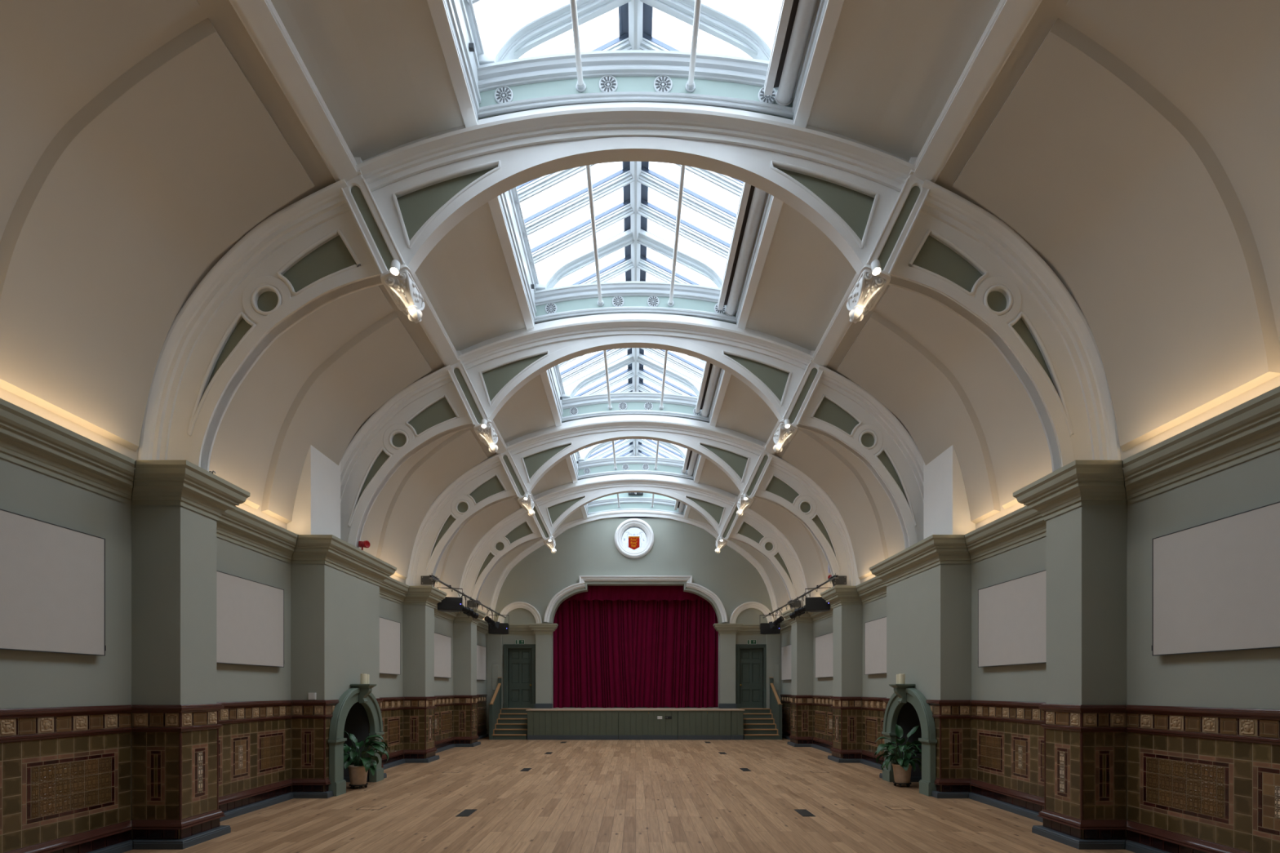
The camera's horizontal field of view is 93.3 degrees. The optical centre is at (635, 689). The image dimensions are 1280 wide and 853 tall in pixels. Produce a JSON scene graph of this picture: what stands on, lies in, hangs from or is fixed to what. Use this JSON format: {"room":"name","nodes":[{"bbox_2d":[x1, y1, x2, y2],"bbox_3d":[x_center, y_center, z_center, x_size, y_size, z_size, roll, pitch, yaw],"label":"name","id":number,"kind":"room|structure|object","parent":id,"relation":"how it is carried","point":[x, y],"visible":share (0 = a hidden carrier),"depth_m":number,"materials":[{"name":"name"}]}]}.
{"room":"assembly hall","nodes":[
{"label":"assembly hall","id":0,"kind":"room"},
{"bbox_2d":[0,398,488,852],"bbox_3d":[-5.424,-0.450,11.500,0.432,4.300,25.400,0,0,0],"label":"wall","id":1,"kind":"structure","parent":0,"point":[65,719],"depth_m":6.19,"materials":[{"name":"green paint"}]},
{"bbox_2d":[0,508,106,656],"bbox_3d":[-5.404,-0.937,4.895,0.069,1.186,2.490,0,0,0],"label":"acoustic panel","id":2,"kind":"object","parent":1,"relation":"attached to","point":[52,576],"visible":1,"depth_m":5.54,"materials":[{"name":"fabric"}]},
{"bbox_2d":[131,460,250,849],"bbox_3d":[-5.063,-0.347,6.817,0.770,4.094,1.049,0,0,0],"label":"pilaster","id":3,"kind":"object","parent":1,"relation":"attached to","point":[177,505],"visible":1,"depth_m":6.54,"materials":[{"name":"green paint"}]},
{"bbox_2d":[137,102,1120,471],"bbox_3d":[-0.065,-4.461,6.820,11.050,4.166,0.610,0,0,0],"label":"arch","id":4,"kind":"object","parent":3,"relation":"on","point":[343,238],"visible":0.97,"depth_m":6.74,"materials":[{"name":"white paint"}]},
{"bbox_2d":[228,0,358,182],"bbox_3d":[-3.199,-5.761,2.740,0.333,0.427,7.880,0,0,0],"label":"roof beam","id":5,"kind":"structure","parent":4,"relation":"attached to","point":[260,19],"depth_m":5.58,"materials":[{"name":"white paint"}]},
{"bbox_2d":[390,259,399,275],"bbox_3d":[-2.555,-4.491,6.494,0.092,0.137,0.254,0,0,0],"label":"pendant spotlight","id":6,"kind":"object","parent":4,"relation":"attached to","point":[395,264],"visible":0.97,"depth_m":6.40,"materials":[{"name":"white metal"}]},
{"bbox_2d":[812,273,857,367],"bbox_3d":[3.199,-5.761,8.703,0.333,0.427,3.485,0,0,0],"label":"roof beam","id":7,"kind":"structure","parent":4,"relation":"attached to","point":[840,323],"depth_m":9.53,"materials":[{"name":"white paint"}]},
{"bbox_2d":[871,259,881,275],"bbox_3d":[2.555,-4.491,6.494,0.092,0.137,0.254,0,0,0],"label":"pendant spotlight","id":8,"kind":"object","parent":4,"relation":"attached to","point":[876,269],"visible":0.95,"depth_m":6.40,"materials":[{"name":"white metal"}]},
{"bbox_2d":[912,0,1042,182],"bbox_3d":[3.199,-5.761,2.740,0.333,0.427,7.880,0,0,0],"label":"roof beam","id":9,"kind":"structure","parent":4,"relation":"attached to","point":[1010,19],"depth_m":5.58,"materials":[{"name":"white paint"}]},
{"bbox_2d":[216,570,284,667],"bbox_3d":[-5.404,-0.937,8.338,0.069,1.186,1.835,0,0,0],"label":"acoustic panel","id":10,"kind":"object","parent":1,"relation":"attached to","point":[250,614],"visible":0.66,"depth_m":8.41,"materials":[{"name":"fabric"}]},
{"bbox_2d":[291,534,396,798],"bbox_3d":[-5.063,-0.347,10.585,0.770,4.094,2.534,0,0,0],"label":"pilaster","id":11,"kind":"object","parent":1,"relation":"attached to","point":[335,584],"visible":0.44,"depth_m":9.56,"materials":[{"name":"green paint"}]},
{"bbox_2d":[308,693,316,699],"bbox_3d":[-5.100,0.100,9.536,0.104,0.110,0.048,0,0,0],"label":"wall sensor","id":12,"kind":"object","parent":11,"relation":"attached to","point":[311,695],"visible":1,"depth_m":9.51,"materials":[{"name":"white plastic"}]},
{"bbox_2d":[328,684,384,796],"bbox_3d":[-4.996,0.800,10.545,0.840,1.800,1.835,0,0,0],"label":"arched niche","id":13,"kind":"object","parent":11,"relation":"attached to","point":[357,708],"visible":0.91,"depth_m":10.48,"materials":[{"name":"grey stone"}]},
{"bbox_2d":[360,673,367,684],"bbox_3d":[-4.725,-0.195,10.505,0.104,0.190,0.104,0,0,0],"label":"candle","id":14,"kind":"object","parent":13,"relation":"on","point":[363,677],"visible":0.94,"depth_m":10.46,"materials":[{"name":"beige wax"}]},
{"bbox_2d":[350,684,377,688],"bbox_3d":[-4.743,-0.068,10.545,0.334,0.065,0.290,0,0,0],"label":"shelf","id":15,"kind":"object","parent":13,"relation":"attached to","point":[353,686],"depth_m":10.44,"materials":[{"name":"grey stone"}]},
{"bbox_2d":[358,540,370,550],"bbox_3d":[-4.765,-2.502,10.597,0.205,0.213,0.128,0,0,29],"label":"fire alarm","id":16,"kind":"object","parent":11,"relation":"on","point":[366,544],"visible":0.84,"depth_m":10.56,"materials":[{"name":"red plastic"}]},
{"bbox_2d":[340,312,923,548],"bbox_3d":[-0.065,-4.461,10.585,11.050,4.166,0.610,0,0,0],"label":"arch","id":17,"kind":"object","parent":11,"relation":"on","point":[814,397],"visible":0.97,"depth_m":10.50,"materials":[{"name":"white paint"}]},
{"bbox_2d":[413,272,458,366],"bbox_3d":[-3.199,-5.761,8.703,0.333,0.427,3.485,0,0,0],"label":"roof beam","id":18,"kind":"structure","parent":17,"relation":"attached to","point":[431,324],"depth_m":9.52,"materials":[{"name":"white paint"}]},
{"bbox_2d":[480,418,487,427],"bbox_3d":[-2.555,-4.491,10.259,0.092,0.137,0.254,0,0,0],"label":"pendant spotlight","id":19,"kind":"object","parent":17,"relation":"attached to","point":[484,421],"visible":1,"depth_m":10.16,"materials":[{"name":"white metal"}]},
{"bbox_2d":[764,420,779,454],"bbox_3d":[3.199,-5.761,12.523,0.333,0.427,3.595,0,0,0],"label":"roof beam","id":20,"kind":"structure","parent":17,"relation":"attached to","point":[769,446],"depth_m":13.86,"materials":[{"name":"white paint"}]},
{"bbox_2d":[784,418,790,427],"bbox_3d":[2.555,-4.491,10.259,0.092,0.137,0.254,0,0,0],"label":"pendant spotlight","id":21,"kind":"object","parent":17,"relation":"attached to","point":[787,423],"visible":1,"depth_m":10.16,"materials":[{"name":"white plastic"}]},
{"bbox_2d":[379,617,400,675],"bbox_3d":[-5.404,-0.937,12.875,0.069,1.186,1.890,0,0,0],"label":"acoustic panel","id":22,"kind":"object","parent":1,"relation":"attached to","point":[389,630],"visible":0.66,"depth_m":13.21,"materials":[{"name":"fabric"}]},
{"bbox_2d":[402,586,447,763],"bbox_3d":[-5.063,-0.347,14.457,0.770,4.094,1.099,0,0,0],"label":"pilaster","id":23,"kind":"object","parent":1,"relation":"attached to","point":[420,603],"visible":1,"depth_m":14.15,"materials":[{"name":"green paint"}]},
{"bbox_2d":[420,574,506,618],"bbox_3d":[-4.897,-2.558,18.025,0.385,0.325,8.050,0,0,0],"label":"bar","id":24,"kind":"object","parent":23,"relation":"attached to","point":[431,580],"visible":0.87,"depth_m":15.36,"materials":[{"name":"metal"}]},
{"bbox_2d":[436,585,462,612],"bbox_3d":[-4.748,-2.342,15.444,0.624,0.655,0.412,0,0,-18],"label":"loudspeaker","id":25,"kind":"object","parent":24,"relation":"hanging from","point":[449,604],"visible":0.88,"depth_m":15.28,"materials":[{"name":"black plastic"}]},
{"bbox_2d":[438,597,462,609],"bbox_3d":[-4.687,-2.180,15.257,0.570,0.300,0.010,0,0,-18],"label":"grille","id":26,"kind":"object","parent":25,"relation":"attached to","point":[447,603],"depth_m":15.26,"materials":[{"name":"black plastic"}]},
{"bbox_2d":[460,592,473,615],"bbox_3d":[-4.749,-2.363,16.652,0.222,0.614,0.636,0,0,26],"label":"spotlight","id":27,"kind":"object","parent":24,"relation":"hanging from","point":[467,610],"visible":0.69,"depth_m":16.68,"materials":[{"name":"black metal"}]},
{"bbox_2d":[462,596,478,618],"bbox_3d":[-4.749,-2.351,17.403,0.210,0.638,0.518,0,0,22],"label":"spotlight","id":28,"kind":"object","parent":24,"relation":"hanging from","point":[474,615],"visible":0.7,"depth_m":17.43,"materials":[{"name":"black metal"}]},
{"bbox_2d":[484,609,499,629],"bbox_3d":[-4.726,-2.332,19.763,0.289,0.676,0.570,0,0,21],"label":"spotlight","id":29,"kind":"object","parent":24,"relation":"hanging from","point":[488,620],"visible":1,"depth_m":19.73,"materials":[{"name":"black metal"}]},
{"bbox_2d":[488,613,509,634],"bbox_3d":[-4.749,-2.305,20.994,0.684,0.730,0.412,0,0,-6],"label":"loudspeaker","id":30,"kind":"object","parent":24,"relation":"hanging from","point":[504,628],"visible":0.83,"depth_m":20.81,"materials":[{"name":"black plastic"}]},
{"bbox_2d":[488,623,507,633],"bbox_3d":[-4.729,-2.120,20.798,0.630,0.330,0.010,0,0,-6],"label":"grille","id":31,"kind":"object","parent":30,"relation":"attached to","point":[503,628],"depth_m":20.80,"materials":[{"name":"black plastic"}]},
{"bbox_2d":[404,414,860,586],"bbox_3d":[-0.065,-4.461,14.460,11.050,4.166,0.610,0,0,0],"label":"arch","id":32,"kind":"object","parent":23,"relation":"on","point":[514,473],"visible":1,"depth_m":14.38,"materials":[{"name":"white paint"}]},
{"bbox_2d":[491,420,506,454],"bbox_3d":[-3.199,-5.761,12.523,0.333,0.427,3.595,0,0,0],"label":"roof beam","id":33,"kind":"structure","parent":32,"relation":"attached to","point":[501,445],"depth_m":13.88,"materials":[{"name":"white paint"}]},
{"bbox_2d":[434,632,451,678],"bbox_3d":[-5.404,-0.937,16.420,0.069,1.186,2.440,0,0,0],"label":"acoustic panel","id":34,"kind":"object","parent":1,"relation":"attached to","point":[442,643],"visible":0.66,"depth_m":16.85,"materials":[{"name":"fabric"}]},
{"bbox_2d":[453,608,486,746],"bbox_3d":[-5.063,-0.347,18.395,0.770,4.094,1.134,0,0,0],"label":"pilaster","id":35,"kind":"object","parent":1,"relation":"attached to","point":[465,703],"visible":1,"depth_m":18.07,"materials":[{"name":"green paint"}]},
{"bbox_2d":[457,473,808,608],"bbox_3d":[-0.065,-4.461,18.395,11.050,4.166,0.610,0,0,0],"label":"arch","id":36,"kind":"object","parent":35,"relation":"on","point":[717,506],"visible":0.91,"depth_m":18.31,"materials":[{"name":"white paint"}]},
{"bbox_2d":[476,644,485,679],"bbox_3d":[-5.404,-0.937,20.435,0.069,1.186,2.570,0,0,0],"label":"acoustic panel","id":37,"kind":"object","parent":1,"relation":"attached to","point":[481,651],"visible":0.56,"depth_m":21.03,"materials":[{"name":"fabric"}]},
{"bbox_2d":[123,736,1134,852],"bbox_3d":[0.000,1.760,11.400,11.400,0.120,25.600,0,0,0],"label":"floor","id":38,"kind":"structure","parent":0,"point":[618,796],"depth_m":8.55,"materials":[{"name":"brown wood"}]},
{"bbox_2d":[348,782,368,789],"bbox_3d":[-4.800,1.665,10.470,0.304,0.070,0.304,0,0,0],"label":"caddy","id":39,"kind":"object","parent":38,"relation":"on","point":[352,787],"visible":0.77,"depth_m":10.37,"materials":[{"name":"black plastic"}]},
{"bbox_2d":[348,782,368,786],"bbox_3d":[-4.800,1.641,10.470,0.304,0.022,0.304,0,0,0],"label":"tray","id":40,"kind":"object","parent":39,"relation":"on","point":[365,785],"depth_m":10.38,"materials":[{"name":"black plastic"}]},
{"bbox_2d":[343,731,389,785],"bbox_3d":[-4.763,1.132,10.482,0.880,1.008,0.803,0,0,-12],"label":"potted plant","id":41,"kind":"object","parent":39,"relation":"on","point":[357,770],"visible":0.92,"depth_m":10.38,"materials":[{"name":"green plant"}]},
{"bbox_2d":[455,809,476,817],"bbox_3d":[-2.330,1.702,8.340,0.172,0.015,0.472,0,0,0],"label":"floor hatch","id":42,"kind":"object","parent":38,"relation":"on","point":[466,813],"visible":1,"depth_m":8.30,"materials":[{"name":"grey metal"}]},
{"bbox_2d":[488,677,531,739],"bbox_3d":[-4.364,0.624,21.312,1.277,2.152,1.455,0,0,0],"label":"steps","id":43,"kind":"structure","parent":38,"relation":"on","point":[504,723],"depth_m":21.16,"materials":[{"name":"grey wood"}]},
{"bbox_2d":[525,708,744,740],"bbox_3d":[-0.050,1.189,21.345,9.640,1.022,1.690,0,0,0],"label":"stage","id":44,"kind":"object","parent":38,"relation":"on","point":[543,724],"visible":0.99,"depth_m":20.53,"materials":[{"name":"green paint"}]},
{"bbox_2d":[739,677,782,739],"bbox_3d":[4.354,0.624,21.312,1.297,2.152,1.455,0,0,0],"label":"steps","id":45,"kind":"structure","parent":38,"relation":"on","point":[758,723],"depth_m":21.16,"materials":[{"name":"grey wood"}]},
{"bbox_2d":[794,809,815,817],"bbox_3d":[2.330,1.702,8.340,0.172,0.015,0.472,0,0,0],"label":"floor hatch","id":46,"kind":"object","parent":38,"relation":"on","point":[805,813],"visible":1,"depth_m":8.30,"materials":[{"name":"grey metal"}]},
{"bbox_2d":[885,806,914,809],"bbox_3d":[3.800,1.701,8.700,0.330,0.006,0.260,0,0,0],"label":"floor hatch","id":47,"kind":"object","parent":38,"relation":"on","point":[889,807],"visible":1,"depth_m":8.69,"materials":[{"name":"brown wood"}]},
{"bbox_2d":[893,781,911,786],"bbox_3d":[4.700,1.665,10.660,0.304,0.070,0.304,0,0,0],"label":"caddy","id":48,"kind":"object","parent":38,"relation":"on","point":[894,783],"visible":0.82,"depth_m":10.57,"materials":[{"name":"black plastic"}]},
{"bbox_2d":[874,724,921,783],"bbox_3d":[4.676,1.124,10.663,0.804,1.023,0.800,0,0,-43],"label":"potted plant","id":49,"kind":"object","parent":48,"relation":"on","point":[902,769],"visible":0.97,"depth_m":10.58,"materials":[{"name":"green plant"}]},
{"bbox_2d":[893,781,911,784],"bbox_3d":[4.700,1.641,10.660,0.304,0.022,0.304,0,0,0],"label":"tray","id":50,"kind":"object","parent":48,"relation":"on","point":[894,783],"depth_m":10.57,"materials":[{"name":"black plastic"}]},
{"bbox_2d":[488,509,779,736],"bbox_3d":[0.000,-2.675,22.715,11.500,8.750,1.570,0,0,0],"label":"wall","id":51,"kind":"structure","parent":0,"point":[531,588],"depth_m":22.20,"materials":[{"name":"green paint"}]},
{"bbox_2d":[486,631,502,736],"bbox_3d":[-5.042,-0.347,22.006,0.788,4.094,0.377,0,0,0],"label":"pilaster","id":52,"kind":"object","parent":51,"relation":"attached to","point":[494,642],"visible":0.55,"depth_m":22.06,"materials":[{"name":"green paint"}]},
{"bbox_2d":[502,644,535,708],"bbox_3d":[-4.245,-0.492,22.225,1.200,2.355,0.240,0,0,0],"label":"door","id":53,"kind":"structure","parent":51,"relation":"in","point":[519,663],"depth_m":22.30,"materials":[{"name":"green wood"}]},
{"bbox_2d":[515,640,524,644],"bbox_3d":[-4.245,-1.755,22.180,0.330,0.164,0.020,0,0,0],"label":"exit sign","id":54,"kind":"object","parent":51,"relation":"attached to","point":[517,642],"visible":1,"depth_m":22.17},
{"bbox_2d":[528,623,558,708],"bbox_3d":[-3.357,-0.862,21.982,1.029,3.064,0.427,0,0,0],"label":"pilaster","id":55,"kind":"object","parent":51,"relation":"attached to","point":[544,632],"visible":1,"depth_m":22.00,"materials":[{"name":"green paint"}]},
{"bbox_2d":[614,518,653,558],"bbox_3d":[-0.050,-5.555,22.238,1.460,1.460,0.325,0,0,0],"label":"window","id":56,"kind":"structure","parent":51,"relation":"in","point":[633,539],"depth_m":22.15,"materials":[{"name":"white paint"}]},
{"bbox_2d":[553,586,718,707],"bbox_3d":[0.000,-1.692,22.668,6.242,4.760,0.489,0,0,0],"label":"stage curtain","id":57,"kind":"object","parent":51,"relation":"hanging from","point":[626,646],"visible":0.86,"depth_m":22.76,"materials":[{"name":"fabric"}]},
{"bbox_2d":[553,600,634,707],"bbox_3d":[-1.590,-1.692,22.746,3.060,4.759,0.274,0,0,0],"label":"drape","id":58,"kind":"object","parent":57,"relation":"hanging from","point":[593,640],"depth_m":22.75,"materials":[{"name":"fabric"}]},
{"bbox_2d":[632,600,718,707],"bbox_3d":[1.510,-1.692,22.776,3.220,4.760,0.263,0,0,0],"label":"drape","id":59,"kind":"object","parent":57,"relation":"hanging from","point":[675,642],"depth_m":22.78,"materials":[{"name":"fabric"}]},
{"bbox_2d":[713,623,742,708],"bbox_3d":[3.357,-0.862,21.982,1.029,3.064,0.427,0,0,0],"label":"pilaster","id":60,"kind":"object","parent":51,"relation":"attached to","point":[727,632],"visible":1,"depth_m":22.00,"materials":[{"name":"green paint"}]},
{"bbox_2d":[735,644,766,708],"bbox_3d":[4.255,-0.492,22.225,1.200,2.355,0.240,0,0,0],"label":"door","id":61,"kind":"structure","parent":51,"relation":"in","point":[748,661],"depth_m":22.30,"materials":[{"name":"green wood"}]},
{"bbox_2d":[746,640,755,644],"bbox_3d":[4.260,-1.755,22.180,0.330,0.164,0.020,0,0,0],"label":"exit sign","id":62,"kind":"object","parent":51,"relation":"attached to","point":[748,642],"visible":1,"depth_m":22.17,"materials":[{"name":"green plastic"}]},
{"bbox_2d":[765,633,780,708],"bbox_3d":[4.922,-0.347,22.006,0.748,4.094,0.377,0,0,0],"label":"pilaster","id":63,"kind":"object","parent":51,"relation":"attached to","point":[772,642],"visible":0.54,"depth_m":22.06,"materials":[{"name":"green paint"}]},
{"bbox_2d":[0,0,1279,620],"bbox_3d":[0.000,-3.300,10.510,11.300,10.000,23.820,0,0,0],"label":"ceiling","id":64,"kind":"structure","parent":0,"point":[1133,145],"depth_m":5.88,"materials":[{"name":"beige paint"}]},
{"bbox_2d":[537,227,724,423],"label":"window","id":65,"kind":"structure","parent":64,"relation":"attached to","point":[635,264],"depth_m":14.03,"materials":[{"name":"clear glass"}]},
{"bbox_2d":[603,350,612,409],"bbox_3d":[-0.610,-6.720,12.523,0.112,0.112,3.725,0,0,0],"label":"rod","id":66,"kind":"object","parent":65,"relation":"attached to","point":[610,406],"visible":0.47,"depth_m":13.04,"materials":[{"name":"white metal"}]},
{"bbox_2d":[658,350,667,409],"bbox_3d":[0.610,-6.720,12.523,0.112,0.112,3.725,0,0,0],"label":"rod","id":67,"kind":"object","parent":65,"relation":"attached to","point":[661,406],"visible":0.55,"depth_m":13.06,"materials":[{"name":"white metal"}]},
{"bbox_2d":[695,361,720,417],"bbox_3d":[1.577,-6.570,12.511,0.335,0.200,3.671,0,0,0],"label":"roller blind","id":68,"kind":"object","parent":65,"relation":"attached to","point":[711,371],"visible":0.55,"depth_m":13.13,"materials":[{"name":"white fabric"}]},
{"bbox_2d":[564,351,700,480],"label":"window","id":69,"kind":"structure","parent":64,"relation":"attached to","point":[635,374],"depth_m":18.23,"materials":[{"name":"clear glass"}]},
{"bbox_2d":[612,440,617,470],"bbox_3d":[-0.610,-6.720,16.427,0.112,0.112,3.785,0,0,0],"label":"rod","id":70,"kind":"object","parent":69,"relation":"attached to","point":[613,442],"visible":0.52,"depth_m":17.27,"materials":[{"name":"white metal"}]},
{"bbox_2d":[653,440,659,470],"bbox_3d":[0.610,-6.720,16.427,0.112,0.112,3.785,0,0,0],"label":"rod","id":71,"kind":"object","parent":69,"relation":"attached to","point":[655,468],"visible":0.52,"depth_m":17.32,"materials":[{"name":"white metal"}]},
{"bbox_2d":[682,448,697,475],"bbox_3d":[1.577,-6.570,16.416,0.335,0.200,3.731,0,0,0],"label":"roller blind","id":72,"kind":"object","parent":69,"relation":"attached to","point":[691,456],"visible":0.47,"depth_m":17.37,"materials":[{"name":"white fabric"}]},
{"bbox_2d":[578,439,686,518],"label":"window","id":73,"kind":"structure","parent":64,"relation":"attached to","point":[624,447],"depth_m":22.09,"materials":[{"name":"clear glass"}]},
{"bbox_2d":[674,500,684,512],"bbox_3d":[1.577,-6.570,20.287,0.335,0.200,3.601,0,0,0],"label":"roller blind","id":74,"kind":"object","parent":73,"relation":"attached to","point":[680,505],"visible":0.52,"depth_m":21.56,"materials":[{"name":"white fabric"}]},
{"bbox_2d":[497,0,773,325],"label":"window","id":75,"kind":"structure","parent":64,"relation":"attached to","point":[546,302],"depth_m":9.90,"materials":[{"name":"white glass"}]},
{"bbox_2d":[585,164,604,306],"bbox_3d":[-0.610,-6.720,8.703,0.112,0.112,3.615,0,0,0],"label":"rod","id":76,"kind":"object","parent":75,"relation":"attached to","point":[600,303],"visible":0.5,"depth_m":8.84,"materials":[{"name":"white metal"}]},
{"bbox_2d":[667,164,685,306],"bbox_3d":[0.610,-6.720,8.703,0.112,0.112,3.615,0,0,0],"label":"rod","id":77,"kind":"object","parent":75,"relation":"attached to","point":[670,303],"visible":0.54,"depth_m":8.83,"materials":[{"name":"white metal"}]},
{"bbox_2d":[717,182,766,315],"bbox_3d":[1.577,-6.570,8.691,0.335,0.200,3.561,0,0,0],"label":"roller blind","id":78,"kind":"object","parent":75,"relation":"attached to","point":[752,199],"visible":0.59,"depth_m":8.90,"materials":[{"name":"white fabric"}]},
{"bbox_2d":[444,0,827,122],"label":"window","id":79,"kind":"structure","parent":64,"relation":"attached to","point":[499,82],"depth_m":6.71,"materials":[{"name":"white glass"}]},
{"bbox_2d":[569,0,586,92],"bbox_3d":[-0.610,-6.720,4.885,0.112,0.112,3.720,0,0,0],"label":"rod","id":80,"kind":"object","parent":79,"relation":"attached to","point":[580,86],"visible":1,"depth_m":6.30,"materials":[{"name":"white metal"}]},
{"bbox_2d":[685,0,701,92],"bbox_3d":[0.610,-6.720,4.885,0.112,0.112,3.720,0,0,0],"label":"rod","id":81,"kind":"object","parent":79,"relation":"attached to","point":[690,86],"visible":1,"depth_m":6.30,"materials":[{"name":"white metal"}]},
{"bbox_2d":[763,0,817,106],"bbox_3d":[1.577,-6.570,4.874,0.335,0.200,3.666,0,0,0],"label":"roller blind","id":82,"kind":"object","parent":79,"relation":"attached to","point":[795,18],"visible":1,"depth_m":6.16,"materials":[{"name":"white fabric"}]},
{"bbox_2d":[780,386,1279,852],"bbox_3d":[5.284,-0.450,11.500,0.432,4.300,25.400,0,0,0],"label":"wall","id":83,"kind":"structure","parent":0,"point":[1203,729],"depth_m":6.08,"materials":[{"name":"green paint"}]},
{"bbox_2d":[781,644,791,679],"bbox_3d":[5.263,-0.937,20.435,0.069,1.186,2.570,0,0,0],"label":"acoustic panel","id":84,"kind":"object","parent":83,"relation":"attached to","point":[785,651],"visible":0.59,"depth_m":20.97,"materials":[{"name":"fabric"}]},
{"bbox_2d":[782,608,813,746],"bbox_3d":[4.943,-0.347,18.395,0.730,4.094,1.134,0,0,0],"label":"pilaster","id":85,"kind":"object","parent":83,"relation":"attached to","point":[802,628],"visible":1,"depth_m":18.07,"materials":[{"name":"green paint"}]},
{"bbox_2d":[814,632,832,678],"bbox_3d":[5.263,-0.937,16.420,0.069,1.186,2.440,0,0,0],"label":"acoustic panel","id":86,"kind":"object","parent":83,"relation":"attached to","point":[824,643],"visible":0.66,"depth_m":16.79,"materials":[{"name":"fabric"}]},
{"bbox_2d":[820,586,862,763],"bbox_3d":[4.943,-0.347,14.457,0.730,4.094,1.099,0,0,0],"label":"pilaster","id":87,"kind":"object","parent":83,"relation":"attached to","point":[846,602],"visible":1,"depth_m":14.15,"materials":[{"name":"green paint"}]},
{"bbox_2d":[762,573,846,618],"bbox_3d":[4.808,-2.558,18.025,0.385,0.325,8.050,0,0,0],"label":"bar","id":88,"kind":"object","parent":87,"relation":"attached to","point":[835,580],"visible":0.87,"depth_m":15.36,"materials":[{"name":"metal"}]},
{"bbox_2d":[760,613,780,634],"bbox_3d":[4.659,-2.305,20.994,0.684,0.730,0.412,0,0,6],"label":"loudspeaker","id":89,"kind":"object","parent":88,"relation":"hanging from","point":[765,628],"visible":0.84,"depth_m":20.81,"materials":[{"name":"black plastic"}]},
{"bbox_2d":[760,623,779,633],"bbox_3d":[4.639,-2.120,20.798,0.630,0.330,0.010,0,0,6],"label":"grille","id":90,"kind":"object","parent":89,"relation":"attached to","point":[765,628],"depth_m":20.80,"materials":[{"name":"black plastic"}]},
{"bbox_2d":[768,609,784,629],"bbox_3d":[4.636,-2.332,19.763,0.289,0.676,0.570,0,0,-21],"label":"spotlight","id":91,"kind":"object","parent":88,"relation":"hanging from","point":[780,620],"visible":0.98,"depth_m":19.72,"materials":[{"name":"black metal"}]},
{"bbox_2d":[789,596,805,619],"bbox_3d":[4.659,-2.351,17.403,0.210,0.638,0.518,0,0,-22],"label":"lantern","id":92,"kind":"object","parent":88,"relation":"hanging from","point":[792,615],"visible":0.74,"depth_m":17.43,"materials":[{"name":"black metal"}]},
{"bbox_2d":[794,592,807,616],"bbox_3d":[4.659,-2.363,16.652,0.222,0.614,0.636,0,0,-26],"label":"lantern","id":93,"kind":"object","parent":88,"relation":"hanging from","point":[800,610],"visible":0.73,"depth_m":16.69,"materials":[{"name":"black metal"}]},
{"bbox_2d":[804,585,831,612],"bbox_3d":[4.658,-2.342,15.445,0.624,0.655,0.412,0,0,18],"label":"loudspeaker","id":94,"kind":"object","parent":88,"relation":"hanging from","point":[817,604],"visible":0.78,"depth_m":15.28,"materials":[{"name":"black plastic"}]},
{"bbox_2d":[805,597,829,609],"bbox_3d":[4.597,-2.180,15.257,0.570,0.300,0.010,0,0,18],"label":"grille","id":95,"kind":"object","parent":94,"relation":"attached to","point":[811,603],"depth_m":15.26,"materials":[{"name":"black plastic"}]},
{"bbox_2d":[864,616,886,675],"bbox_3d":[5.263,-0.937,12.875,0.069,1.186,1.890,0,0,0],"label":"acoustic panel","id":96,"kind":"object","parent":83,"relation":"attached to","point":[875,631],"visible":0.66,"depth_m":13.19,"materials":[{"name":"fabric"}]},
{"bbox_2d":[869,534,971,798],"bbox_3d":[4.943,-0.347,10.585,0.730,4.094,2.534,0,0,0],"label":"pilaster","id":97,"kind":"object","parent":83,"relation":"attached to","point":[928,582],"visible":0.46,"depth_m":9.56,"materials":[{"name":"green paint"}]},
{"bbox_2d":[881,684,937,796],"bbox_3d":[4.876,0.800,10.545,0.800,1.800,1.835,0,0,0],"label":"arched niche","id":98,"kind":"object","parent":97,"relation":"attached to","point":[908,708],"visible":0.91,"depth_m":10.48,"materials":[{"name":"grey stone"}]},
{"bbox_2d":[898,673,905,684],"bbox_3d":[4.625,-0.195,10.505,0.104,0.190,0.104,0,0,0],"label":"candle","id":99,"kind":"object","parent":98,"relation":"on","point":[901,677],"visible":0.93,"depth_m":10.46,"materials":[{"name":"beige wax"}]},
{"bbox_2d":[888,684,915,688],"bbox_3d":[4.643,-0.068,10.545,0.334,0.065,0.290,0,0,0],"label":"shelf","id":100,"kind":"object","parent":98,"relation":"attached to","point":[895,686],"depth_m":10.44,"materials":[{"name":"grey stone"}]},
{"bbox_2d":[977,569,1045,667],"bbox_3d":[5.263,-0.937,8.338,0.069,1.186,1.835,0,0,0],"label":"acoustic panel","id":101,"kind":"object","parent":83,"relation":"attached to","point":[1011,614],"visible":0.66,"depth_m":8.39,"materials":[{"name":"fabric"}]},
{"bbox_2d":[1013,460,1126,849],"bbox_3d":[4.943,-0.347,6.817,0.730,4.094,1.049,0,0,0],"label":"pilaster","id":102,"kind":"object","parent":83,"relation":"attached to","point":[1082,504],"visible":1,"depth_m":6.54,"materials":[{"name":"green paint"}]},
{"bbox_2d":[1151,501,1279,656],"bbox_3d":[5.263,-0.937,4.895,0.069,1.186,2.490,0,0,0],"label":"acoustic panel","id":103,"kind":"object","parent":83,"relation":"attached to","point":[1216,583],"visible":1,"depth_m":5.41,"materials":[{"name":"fabric"}]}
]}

